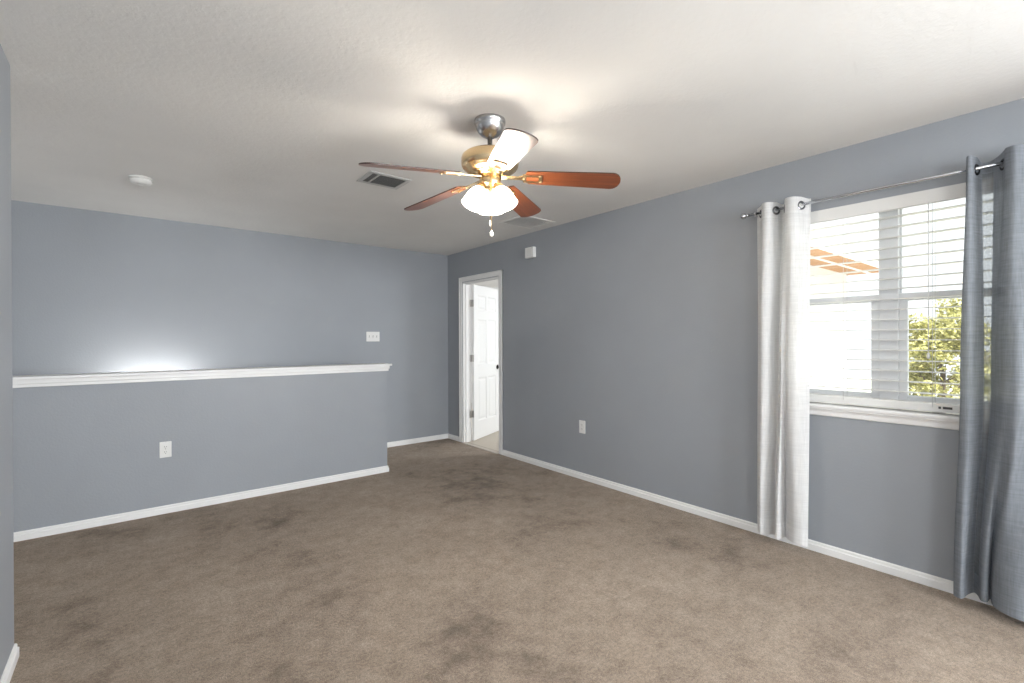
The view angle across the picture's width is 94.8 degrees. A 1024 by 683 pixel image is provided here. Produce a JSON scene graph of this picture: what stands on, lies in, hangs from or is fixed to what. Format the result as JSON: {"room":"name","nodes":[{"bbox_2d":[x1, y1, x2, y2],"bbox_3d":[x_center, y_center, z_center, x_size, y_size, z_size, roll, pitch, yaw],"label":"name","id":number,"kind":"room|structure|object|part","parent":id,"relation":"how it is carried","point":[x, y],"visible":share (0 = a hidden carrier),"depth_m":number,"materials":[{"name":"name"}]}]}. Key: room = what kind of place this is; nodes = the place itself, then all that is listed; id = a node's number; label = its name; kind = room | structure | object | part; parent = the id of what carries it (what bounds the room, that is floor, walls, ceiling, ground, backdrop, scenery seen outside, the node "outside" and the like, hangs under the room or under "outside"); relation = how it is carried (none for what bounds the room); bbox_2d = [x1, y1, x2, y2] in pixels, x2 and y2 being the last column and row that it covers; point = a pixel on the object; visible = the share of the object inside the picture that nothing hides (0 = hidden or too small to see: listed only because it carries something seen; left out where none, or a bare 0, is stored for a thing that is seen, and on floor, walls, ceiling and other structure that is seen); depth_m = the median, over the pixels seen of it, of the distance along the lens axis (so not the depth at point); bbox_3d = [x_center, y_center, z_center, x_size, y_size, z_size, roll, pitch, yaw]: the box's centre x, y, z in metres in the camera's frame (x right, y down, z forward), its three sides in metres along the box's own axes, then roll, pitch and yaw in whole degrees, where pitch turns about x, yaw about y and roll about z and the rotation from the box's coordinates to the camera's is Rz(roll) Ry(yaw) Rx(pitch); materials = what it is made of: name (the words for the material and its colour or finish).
{"room":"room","nodes":[
{"label":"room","id":0,"kind":"room"},
{"bbox_2d":[0,44,13,678],"bbox_3d":[0.214,0.090,-0.983,0.120,2.440,7.400,0,0,-39],"label":"wall","id":1,"kind":"structure","parent":0,"point":[6,384],"depth_m":1.84,"materials":[{"name":"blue paint"}]},
{"bbox_2d":[0,643,18,682],"bbox_3d":[0.219,1.280,-0.970,0.133,0.060,7.413,0,0,-39],"label":"baseboard","id":2,"kind":"structure","parent":1,"relation":"attached to","point":[7,674],"depth_m":1.84,"materials":[{"name":"white paint"}]},
{"bbox_2d":[12,363,391,531],"bbox_3d":[-2.769,2.117,3.546,3.908,3.777,0.195,0,0,-39],"label":"wall","id":3,"kind":"structure","parent":0,"point":[86,445],"depth_m":3.64,"materials":[{"name":"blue paint"}]},
{"bbox_2d":[159,441,171,457],"bbox_3d":[-2.632,0.821,3.576,0.074,0.120,0.009,0,0,-39],"label":"wall outlet","id":4,"kind":"object","parent":3,"relation":"attached to","point":[165,448],"visible":1,"depth_m":3.57,"materials":[{"name":"white plastic"}]},
{"bbox_2d":[14,465,388,541],"bbox_3d":[-2.778,1.276,3.530,3.881,0.060,0.128,0,0,-39],"label":"baseboard","id":5,"kind":"structure","parent":3,"relation":"attached to","point":[116,518],"depth_m":3.63,"materials":[{"name":"white paint"}]},
{"bbox_2d":[11,200,447,441],"bbox_3d":[-2.907,1.433,4.726,5.178,5.140,0.120,0,0,-39],"label":"wall","id":6,"kind":"structure","parent":0,"point":[93,291],"depth_m":4.67,"materials":[{"name":"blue paint"}]},
{"bbox_2d":[366,332,379,340],"bbox_3d":[-1.662,-0.058,5.638,0.164,0.116,0.017,0,0,-39],"label":"light switch","id":7,"kind":"object","parent":6,"relation":"attached to","point":[370,336],"visible":1,"depth_m":5.64,"materials":[{"name":"white plastic"}]},
{"bbox_2d":[387,434,458,447],"bbox_3d":[-1.312,1.264,5.741,1.418,0.060,0.296,0,0,-39],"label":"baseboard","id":8,"kind":"structure","parent":6,"relation":"attached to","point":[442,436],"depth_m":6.04,"materials":[{"name":"white paint"}]},
{"bbox_2d":[471,286,497,402],"bbox_3d":[1.745,0.030,8.601,6.702,2.490,5.380,0,0,-39],"label":"wall","id":9,"kind":"structure","parent":0,"point":[483,286],"depth_m":9.84,"materials":[{"name":"paint"}]},
{"bbox_2d":[0,0,1023,286],"bbox_3d":[2.040,-1.212,3.917,12.100,0.120,13.050,0,0,-39],"label":"ceiling","id":10,"kind":"structure","parent":0,"point":[253,115],"depth_m":2.18,"materials":[{"name":"white paint"}]},
{"bbox_2d":[128,175,152,185],"bbox_3d":[-2.573,-1.110,3.266,0.136,0.048,0.136,0,0,-39],"label":"smoke detector","id":11,"kind":"object","parent":10,"relation":"attached to","point":[140,180],"visible":1,"depth_m":3.23,"materials":[{"name":"white plastic"}]},
{"bbox_3d":[-2.573,-1.129,3.266,0.136,0.010,0.136,0,0,-39],"label":"mounting plate","id":12,"kind":"part","parent":11,"relation":"part of","materials":[{"name":"white plastic"}]},
{"bbox_2d":[356,170,411,189],"bbox_3d":[-0.903,-1.137,3.328,0.306,0.008,0.256,0,0,-39],"label":"ceiling vent","id":13,"kind":"object","parent":10,"relation":"in","point":[372,177],"visible":1,"depth_m":3.32,"materials":[{"name":"grey metal"}]},
{"bbox_2d":[359,113,620,236],"bbox_3d":[-0.152,-0.834,2.427,1.250,0.611,1.262,0,0,-39],"label":"ceiling fan","id":14,"kind":"object","parent":10,"relation":"hanging from","point":[489,163],"visible":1,"depth_m":2.37,"materials":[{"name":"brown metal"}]},
{"bbox_3d":[-0.472,-0.811,2.207,0.480,0.006,0.140,-7,17,-32],"label":"blade","id":15,"kind":"part","parent":14,"relation":"part of","materials":[{"name":"brown wood"}]},
{"bbox_3d":[-0.437,-0.818,2.704,0.480,0.006,0.140,-7,9,40],"label":"blade","id":16,"kind":"part","parent":14,"relation":"part of","materials":[{"name":"brown wood"}]},
{"bbox_3d":[-0.179,-0.733,2.393,0.042,0.092,0.042,27,-13,-27],"label":"bulb","id":17,"kind":"part","parent":14,"relation":"part of","materials":[{"name":"white glass"}]},
{"bbox_2d":[475,183,484,192],"bbox_3d":[-0.161,-0.785,2.404,0.058,0.045,0.054,0,0,-30],"label":"bulb","id":18,"kind":"object","parent":14,"relation":"attached to","point":[480,187],"depth_m":2.39,"materials":[{"name":"glass"}]},
{"bbox_3d":[-0.110,-0.712,2.376,0.004,0.205,0.004,0,0,-16],"label":"pull chain","id":19,"kind":"part","parent":14,"relation":"part of","materials":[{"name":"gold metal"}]},
{"bbox_3d":[-0.113,-0.734,2.509,0.042,0.092,0.042,0,24,0],"label":"bulb","id":20,"kind":"part","parent":14,"relation":"part of","materials":[{"name":"white glass"}]},
{"bbox_3d":[-0.103,-0.687,2.372,0.004,0.255,0.004,0,0,29],"label":"pull chain","id":21,"kind":"part","parent":14,"relation":"part of","materials":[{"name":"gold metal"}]},
{"bbox_2d":[494,183,504,192],"bbox_3d":[-0.066,-0.785,2.404,0.058,0.045,0.054,0,0,30],"label":"bulb","id":22,"kind":"object","parent":14,"relation":"attached to","point":[498,187],"depth_m":2.39,"materials":[{"name":"glass"}]},
{"bbox_3d":[-0.046,-0.734,2.393,0.042,0.092,0.042,-27,-13,27],"label":"bulb","id":23,"kind":"part","parent":14,"relation":"part of","materials":[{"name":"white glass"}]},
{"bbox_3d":[-0.011,-0.817,2.021,0.140,0.006,0.480,13,2,-15],"label":"blade","id":24,"kind":"part","parent":14,"relation":"part of","materials":[{"name":"white wood"}]},
{"bbox_3d":[0.046,-0.831,2.825,0.140,0.006,0.480,-14,-8,21],"label":"blade","id":25,"kind":"part","parent":14,"relation":"part of","materials":[{"name":"brown wood"}]},
{"bbox_3d":[0.310,-0.827,2.402,0.480,0.006,0.140,4,-13,4],"label":"blade","id":26,"kind":"part","parent":14,"relation":"part of","materials":[{"name":"brown wood"}]},
{"bbox_2d":[499,216,554,228],"bbox_3d":[0.144,-1.144,4.526,0.408,0.006,0.365,0,0,-39],"label":"ceiling vent","id":27,"kind":"object","parent":10,"relation":"in","point":[530,222],"visible":0.88,"depth_m":4.53,"materials":[{"name":"white metal"}]},
{"bbox_2d":[10,403,1023,682],"bbox_3d":[2.033,1.388,3.945,11.900,0.200,12.800,0,0,-39],"label":"floor","id":28,"kind":"structure","parent":0,"point":[458,562],"depth_m":2.39,"materials":[{"name":"beige carpet"}]},
{"bbox_2d":[462,442,498,453],"bbox_3d":[-0.384,1.288,5.718,0.070,0.007,0.748,0,0,-39],"label":"trim","id":29,"kind":"structure","parent":28,"relation":"on","point":[466,443],"depth_m":5.70,"materials":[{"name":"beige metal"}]},
{"bbox_2d":[448,98,1023,580],"bbox_3d":[2.299,0.072,2.467,0.120,2.440,10.164,0,0,-39],"label":"wall","id":30,"kind":"structure","parent":0,"point":[636,323],"depth_m":3.52,"materials":[{"name":"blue paint"}]},
{"bbox_2d":[459,270,502,454],"bbox_3d":[-0.376,0.236,6.032,0.605,2.108,1.404,0,0,-6],"label":"door","id":31,"kind":"structure","parent":30,"relation":"attached to","point":[482,306],"depth_m":6.10,"materials":[{"name":"white paint"}]},
{"bbox_2d":[525,246,535,258],"bbox_3d":[0.193,-0.934,4.947,0.046,0.110,0.132,0,0,-39],"label":"door chime","id":32,"kind":"object","parent":30,"relation":"attached to","point":[530,252],"visible":1,"depth_m":4.91,"materials":[{"name":"white plastic"}]},
{"bbox_2d":[579,420,584,433],"bbox_3d":[0.657,0.800,4.412,0.009,0.120,0.074,0,0,-39],"label":"wall outlet","id":33,"kind":"object","parent":30,"relation":"attached to","point":[581,423],"visible":1,"depth_m":4.41,"materials":[{"name":"white plastic"}]},
{"bbox_2d":[502,450,992,605],"bbox_3d":[2.665,1.262,1.915,0.013,0.060,8.844,0,0,-39],"label":"baseboard","id":34,"kind":"structure","parent":30,"relation":"attached to","point":[919,577],"depth_m":3.19,"materials":[{"name":"white paint"}]},
{"bbox_2d":[741,161,1003,218],"bbox_3d":[2.072,-0.833,2.561,0.109,0.052,1.611,0,0,-39],"label":"curtain rod","id":35,"kind":"object","parent":30,"relation":"attached to","point":[743,216],"visible":0.84,"depth_m":2.54,"materials":[{"name":"silver metal"}]},
{"bbox_2d":[757,196,810,546],"bbox_3d":[1.696,0.181,2.970,0.103,2.133,0.321,0,0,-39],"label":"curtain","id":36,"kind":"object","parent":35,"relation":"hanging from","point":[783,236],"visible":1,"depth_m":2.93,"materials":[{"name":"white fabric"}]},
{"bbox_2d":[953,144,1023,621],"bbox_3d":[2.321,0.180,2.154,0.152,2.146,0.449,0,0,-39],"label":"curtain","id":37,"kind":"object","parent":35,"relation":"hanging from","point":[989,512],"visible":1,"depth_m":2.23,"materials":[{"name":"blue fabric"}]},
{"bbox_2d":[809,209,961,429],"bbox_3d":[2.123,-0.176,2.663,0.168,1.255,1.320,0,0,-39],"label":"window","id":38,"kind":"structure","parent":30,"relation":"in","point":[941,420],"depth_m":2.67,"materials":[{"name":"white plastic"}]},
{"bbox_3d":[1.962,0.037,2.931,0.024,0.615,0.531,0,0,-39],"label":"sash","id":39,"kind":"part","parent":38,"relation":"part of","materials":[{"name":"white plastic"}]},
{"bbox_3d":[2.103,0.391,2.647,0.113,0.022,1.320,0,0,-39],"label":"sill","id":40,"kind":"part","parent":38,"relation":"part of","materials":[{"name":"white paint"}]},
{"bbox_2d":[809,182,965,413],"bbox_3d":[2.109,-0.216,2.652,0.084,1.172,1.212,0,0,-39],"label":"window blind","id":41,"kind":"object","parent":38,"relation":"attached to","point":[957,191],"visible":0.56,"depth_m":2.62,"materials":[{"name":"white plastic"}]},
{"bbox_3d":[1.990,-0.203,2.812,0.069,1.100,0.002,0,0,-39],"label":"ladder cord","id":42,"kind":"part","parent":41,"relation":"part of","materials":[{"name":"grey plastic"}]},
{"bbox_3d":[2.117,0.348,2.658,0.062,0.044,1.200,0,0,-39],"label":"rail","id":43,"kind":"part","parent":41,"relation":"part of","materials":[{"name":"white plastic"}]},
{"bbox_3d":[2.240,-0.203,2.500,0.069,1.100,0.002,0,0,-39],"label":"ladder cord","id":44,"kind":"part","parent":41,"relation":"part of","materials":[{"name":"grey plastic"}]},
{"bbox_3d":[2.367,-0.498,2.462,0.020,0.540,0.531,0,0,-39],"label":"sash","id":45,"kind":"part","parent":38,"relation":"part of","materials":[{"name":"white plastic"}]},
{"bbox_3d":[2.350,0.037,2.448,0.024,0.615,0.531,0,0,-39],"label":"sash","id":46,"kind":"part","parent":38,"relation":"part of","materials":[{"name":"white plastic"}]},
{"bbox_2d":[809,265,846,404],"bbox_3d":[3.454,1.401,6.485,6.702,5.250,0.060,0,0,-39],"label":"wall","id":47,"kind":"structure","parent":0,"point":[817,339],"depth_m":7.95,"materials":[{"name":"white"}]},
{"bbox_2d":[810,225,878,275],"bbox_3d":[1.880,-2.136,8.593,6.922,1.940,6.800,0,0,-39],"label":"roof","id":48,"kind":"structure","parent":0,"point":[870,265],"depth_m":6.80,"materials":[{"name":"brown"}]},
{"label":"outside","id":49,"kind":"structure","parent":0,"visible":0},
{"bbox_2d":[847,377,959,414],"bbox_3d":[18.570,3.983,27.762,56.302,0.150,100.000,0,0,-39],"label":"ground","id":50,"kind":"structure","parent":49,"point":[851,383],"depth_m":40.97,"materials":[{"name":"grey"}]},
{"bbox_2d":[909,298,961,412],"bbox_3d":[10.295,1.394,11.202,2.478,5.202,2.494,0,0,-39],"label":"tree","id":51,"kind":"object","parent":50,"relation":"on","point":[948,322],"visible":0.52,"depth_m":10.90,"materials":[{"name":"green plant"}]}
]}

